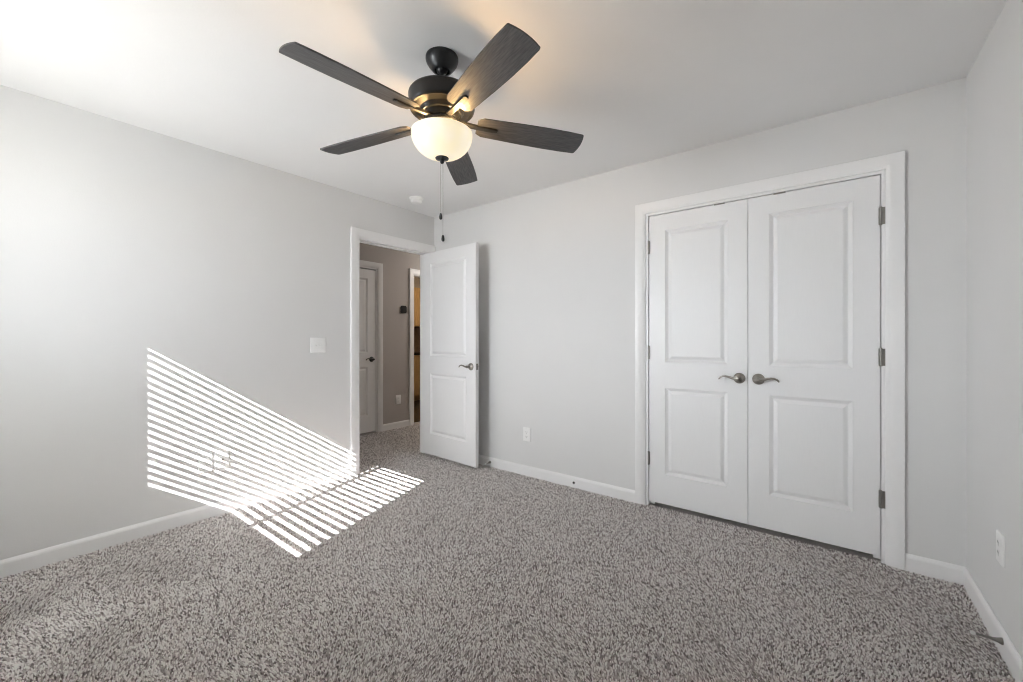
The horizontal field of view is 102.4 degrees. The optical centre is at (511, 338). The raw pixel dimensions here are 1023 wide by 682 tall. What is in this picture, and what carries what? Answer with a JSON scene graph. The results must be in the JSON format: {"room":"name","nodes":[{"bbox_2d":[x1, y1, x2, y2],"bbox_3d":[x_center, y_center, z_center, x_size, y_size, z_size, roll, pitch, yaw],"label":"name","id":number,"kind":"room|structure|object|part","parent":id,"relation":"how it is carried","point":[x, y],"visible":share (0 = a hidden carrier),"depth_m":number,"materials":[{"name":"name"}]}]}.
{"room":"empty bedroom","nodes":[
{"label":"empty bedroom","id":0,"kind":"room"},
{"bbox_2d":[0,85,433,559],"bbox_3d":[-1.978,-0.018,2.854,0.115,2.480,3.700,0,0,38],"label":"wall","id":1,"kind":"structure","parent":0,"point":[163,298],"depth_m":2.49,"materials":[{"name":"grey paint"}]},
{"bbox_2d":[0,467,350,578],"bbox_3d":[-2.126,1.146,2.557,0.013,0.093,2.449,0,0,38],"label":"baseboard","id":2,"kind":"structure","parent":1,"relation":"attached to","point":[37,559],"depth_m":2.49,"materials":[{"name":"white paint"}]},
{"bbox_2d":[198,453,211,473],"bbox_3d":[-2.014,0.822,2.707,0.008,0.120,0.078,0,0,38],"label":"wall outlet","id":3,"kind":"object","parent":1,"relation":"attached to","point":[205,460],"visible":1,"depth_m":2.70,"materials":[{"name":"white plastic"}]},
{"bbox_2d":[215,449,228,468],"bbox_3d":[-1.952,0.818,2.779,0.017,0.120,0.078,0,0,38],"label":"cable jack plate","id":4,"kind":"object","parent":1,"relation":"attached to","point":[221,457],"visible":1,"depth_m":2.78,"materials":[{"name":"white plastic"}]},
{"bbox_2d":[310,338,325,352],"bbox_3d":[-1.548,0.054,3.303,0.018,0.120,0.124,0,0,38],"label":"light switch","id":5,"kind":"object","parent":1,"relation":"attached to","point":[317,345],"visible":1,"depth_m":3.30,"materials":[{"name":"white plastic"}]},
{"bbox_2d":[350,227,434,476],"bbox_3d":[-1.132,0.112,3.935,0.136,2.139,0.948,0,0,38],"label":"door frame","id":6,"kind":"structure","parent":1,"relation":"attached to","point":[357,235],"depth_m":3.58,"materials":[{"name":"white paint"}]},
{"bbox_2d":[423,242,478,467],"bbox_3d":[-0.604,0.150,3.954,0.805,2.016,0.153,0,0,42],"label":"door","id":7,"kind":"structure","parent":1,"relation":"in","point":[451,275],"depth_m":3.90,"materials":[{"name":"white paint"}]},
{"bbox_3d":[-0.386,0.255,3.697,0.067,0.067,0.059,0,0,42],"label":"handle","id":8,"kind":"part","parent":7,"relation":"part of","materials":[{"name":"silver metal"}]},
{"bbox_2d":[360,243,419,432],"bbox_3d":[-1.538,-0.018,5.481,0.100,2.480,5.000,0,0,38],"label":"wall","id":9,"kind":"structure","parent":0,"point":[396,264],"depth_m":5.40,"materials":[{"name":"paint"}]},
{"bbox_2d":[360,268,375,433],"bbox_3d":[-1.938,0.155,4.874,0.094,2.016,0.772,0,0,38],"label":"door","id":10,"kind":"structure","parent":9,"relation":"in","point":[367,277],"depth_m":5.10,"materials":[{"name":"white paint"}]},
{"bbox_2d":[360,260,382,431],"bbox_3d":[-1.973,0.115,4.901,0.121,2.133,0.946,0,0,38],"label":"door frame","id":11,"kind":"structure","parent":9,"relation":"attached to","point":[378,267],"depth_m":5.20,"materials":[{"name":"white paint"}]},
{"bbox_2d":[382,420,409,431],"bbox_3d":[-1.517,1.146,5.417,0.013,0.093,0.429,0,0,38],"label":"baseboard","id":12,"kind":"structure","parent":9,"relation":"attached to","point":[390,426],"depth_m":5.41,"materials":[{"name":"white paint"}]},
{"bbox_2d":[396,395,400,403],"bbox_3d":[-1.497,0.810,5.447,0.008,0.120,0.078,0,0,38],"label":"wall outlet","id":13,"kind":"object","parent":9,"relation":"attached to","point":[398,397],"visible":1,"depth_m":5.44,"materials":[{"name":"white plastic"}]},
{"bbox_2d":[400,306,406,312],"bbox_3d":[-1.444,-0.388,5.510,0.015,0.100,0.100,0,0,38],"label":"thermostat","id":14,"kind":"object","parent":9,"relation":"attached to","point":[403,309],"visible":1,"depth_m":5.50,"materials":[{"name":"black plastic"}]},
{"bbox_2d":[409,268,419,425],"bbox_3d":[-1.146,0.115,5.974,0.121,2.133,0.906,0,0,38],"label":"door frame","id":15,"kind":"structure","parent":9,"relation":"attached to","point":[413,273],"depth_m":5.60,"materials":[{"name":"white paint"}]},
{"bbox_2d":[414,277,419,351],"bbox_3d":[-1.919,-0.018,5.775,3.478,2.480,5.120,0,0,38],"label":"wall","id":16,"kind":"structure","parent":0,"point":[416,279],"depth_m":8.49,"materials":[{"name":"paint"}]},
{"bbox_2d":[414,327,419,351],"bbox_3d":[-2.413,0.016,7.859,0.012,0.507,1.800,0,0,38],"label":"backsplash","id":17,"kind":"structure","parent":16,"relation":"attached to","point":[416,329],"depth_m":8.45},
{"bbox_2d":[414,287,419,326],"bbox_3d":[-2.285,-0.618,7.761,0.334,0.760,1.800,0,0,38],"label":"upper cabinet","id":18,"kind":"object","parent":16,"relation":"attached to","point":[416,290],"visible":0.17,"depth_m":8.07,"materials":[{"name":"brown wood"}]},
{"bbox_3d":[-2.025,-0.618,7.845,0.023,0.750,0.440,0,0,38],"label":"door","id":19,"kind":"part","parent":18,"relation":"part of","materials":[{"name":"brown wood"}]},
{"bbox_2d":[0,0,1006,277],"bbox_3d":[-0.837,-1.298,3.931,7.577,0.080,6.800,0,0,38],"label":"ceiling","id":20,"kind":"structure","parent":0,"point":[642,81],"depth_m":1.90,"materials":[{"name":"paint"}]},
{"bbox_2d":[409,196,422,204],"bbox_3d":[-0.854,-1.233,3.686,0.120,0.050,0.120,0,0,38],"label":"smoke detector","id":21,"kind":"object","parent":20,"relation":"attached to","point":[416,200],"visible":1,"depth_m":3.65,"materials":[{"name":"white plastic"}]},
{"bbox_2d":[279,23,583,241],"bbox_3d":[-0.343,-0.846,1.805,1.333,0.824,1.281,0,0,38],"label":"ceiling fan","id":22,"kind":"object","parent":20,"relation":"hanging from","point":[443,105],"visible":1,"depth_m":1.73,"materials":[{"name":"black wood"}]},
{"bbox_3d":[-0.574,-0.957,1.525,0.138,0.006,0.510,16,12,38],"label":"blade","id":23,"kind":"part","parent":22,"relation":"part of","materials":[{"name":"grey wood"}]},
{"bbox_3d":[-0.695,-0.957,1.995,0.510,0.006,0.138,-3,11,22],"label":"blade","id":24,"kind":"part","parent":22,"relation":"part of","materials":[{"name":"grey wood"}]},
{"bbox_3d":[-0.311,-0.864,1.843,0.271,0.115,0.271,0,0,38],"label":"lamp shade","id":25,"kind":"part","parent":22,"relation":"part of","materials":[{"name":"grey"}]},
{"bbox_3d":[-0.285,-0.957,2.255,0.138,0.006,0.510,-12,-3,3],"label":"blade","id":26,"kind":"part","parent":22,"relation":"part of","materials":[{"name":"grey wood"}]},
{"bbox_3d":[-0.090,-0.957,1.495,0.138,0.006,0.510,15,-5,-32],"label":"blade","id":27,"kind":"part","parent":22,"relation":"part of","materials":[{"name":"grey wood"}]},
{"bbox_3d":[0.089,-0.957,1.946,0.510,0.006,0.138,2,-13,-14],"label":"blade","id":28,"kind":"part","parent":22,"relation":"part of","materials":[{"name":"grey wood"}]},
{"bbox_2d":[0,400,1015,681],"bbox_3d":[-0.757,1.195,3.993,7.355,0.033,6.405,0,0,38],"label":"floor","id":29,"kind":"structure","parent":0,"point":[415,565],"depth_m":1.87,"materials":[{"name":"carpet"}]},
{"bbox_2d":[414,355,419,400],"bbox_3d":[-2.180,0.747,7.680,0.600,0.870,1.800,0,0,38],"label":"base cabinet","id":30,"kind":"object","parent":29,"relation":"on","point":[416,357],"visible":0.02,"depth_m":7.73,"materials":[{"name":"brown wood"}]},
{"bbox_3d":[-1.812,0.402,7.681,0.019,0.160,0.440,0,0,38],"label":"drawer","id":31,"kind":"part","parent":30,"relation":"part of","materials":[{"name":"brown wood"}]},
{"bbox_3d":[-1.812,0.787,7.681,0.019,0.570,0.440,0,0,38],"label":"door","id":32,"kind":"part","parent":30,"relation":"part of","materials":[{"name":"brown wood"}]},
{"bbox_2d":[434,77,966,566],"bbox_3d":[0.728,-0.018,3.177,4.007,2.480,0.115,0,0,38],"label":"wall","id":33,"kind":"structure","parent":0,"point":[557,263],"depth_m":3.00,"materials":[{"name":"grey paint"}]},
{"bbox_2d":[523,427,530,441],"bbox_3d":[0.132,0.830,3.558,0.078,0.120,0.008,0,0,38],"label":"wall outlet","id":34,"kind":"object","parent":33,"relation":"attached to","point":[526,431],"visible":1,"depth_m":3.56,"materials":[{"name":"white plastic"}]},
{"bbox_2d":[648,199,747,523],"bbox_3d":[1.209,0.141,2.731,0.622,2.020,0.094,0,0,38],"label":"door","id":35,"kind":"structure","parent":33,"relation":"in","point":[698,345],"depth_m":2.72,"materials":[{"name":"white paint"}]},
{"bbox_3d":[1.353,0.245,2.573,0.113,0.028,0.019,0,0,38],"label":"lever","id":36,"kind":"part","parent":35,"relation":"part of","materials":[{"name":"silver metal"}]},
{"bbox_3d":[1.410,0.249,2.554,0.067,0.067,0.059,0,0,38],"label":"handle","id":37,"kind":"part","parent":35,"relation":"part of","materials":[{"name":"silver metal"}]},
{"bbox_2d":[479,455,964,585],"bbox_3d":[0.688,1.146,3.126,3.777,0.093,0.013,0,0,38],"label":"baseboard","id":38,"kind":"structure","parent":33,"relation":"attached to","point":[949,572],"depth_m":3.09,"materials":[{"name":"white paint"}]},
{"bbox_2d":[635,151,904,569],"bbox_3d":[1.487,0.113,2.579,1.410,2.138,0.136,0,0,38],"label":"door frame","id":39,"kind":"structure","parent":33,"relation":"attached to","point":[890,168],"depth_m":2.17,"materials":[{"name":"white paint"}]},
{"bbox_2d":[748,175,884,555],"bbox_3d":[1.708,0.141,2.346,0.630,2.020,0.094,0,0,38],"label":"door","id":40,"kind":"structure","parent":33,"relation":"in","point":[815,354],"depth_m":2.34,"materials":[{"name":"white paint"}]},
{"bbox_3d":[1.492,0.249,2.491,0.067,0.067,0.059,0,0,38],"label":"handle","id":41,"kind":"part","parent":40,"relation":"part of","materials":[{"name":"silver metal"}]},
{"bbox_3d":[1.524,0.245,2.441,0.113,0.028,0.019,0,0,38],"label":"lever","id":42,"kind":"part","parent":40,"relation":"part of","materials":[{"name":"silver metal"}]},
{"bbox_2d":[967,0,1022,659],"bbox_3d":[1.105,-0.018,0.478,0.115,2.480,3.700,0,0,38],"label":"wall","id":43,"kind":"structure","parent":0,"point":[995,78],"depth_m":1.62,"materials":[{"name":"grey paint"}]},
{"bbox_2d":[970,630,1003,644],"bbox_3d":[1.793,1.127,1.555,0.082,0.025,0.025,0,0,38],"label":"door stop","id":44,"kind":"object","parent":43,"relation":"attached to","point":[999,640],"visible":1,"depth_m":1.54,"materials":[{"name":"metal"}]},
{"bbox_3d":[1.798,1.127,1.551,0.070,0.025,0.025,0,0,38],"label":"rod","id":45,"kind":"part","parent":44,"relation":"part of","materials":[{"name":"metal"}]},
{"bbox_2d":[963,567,1022,681],"bbox_3d":[1.146,1.146,0.636,0.013,0.093,3.400,0,0,38],"label":"baseboard","id":46,"kind":"structure","parent":43,"relation":"attached to","point":[1009,653],"depth_m":1.61,"materials":[{"name":"white paint"}]},
{"bbox_2d":[996,529,1004,567],"bbox_3d":[1.878,0.807,1.583,0.008,0.120,0.078,0,0,38],"label":"wall outlet","id":47,"kind":"object","parent":43,"relation":"attached to","point":[1000,538],"visible":1,"depth_m":1.57,"materials":[{"name":"white plastic"}]}
]}

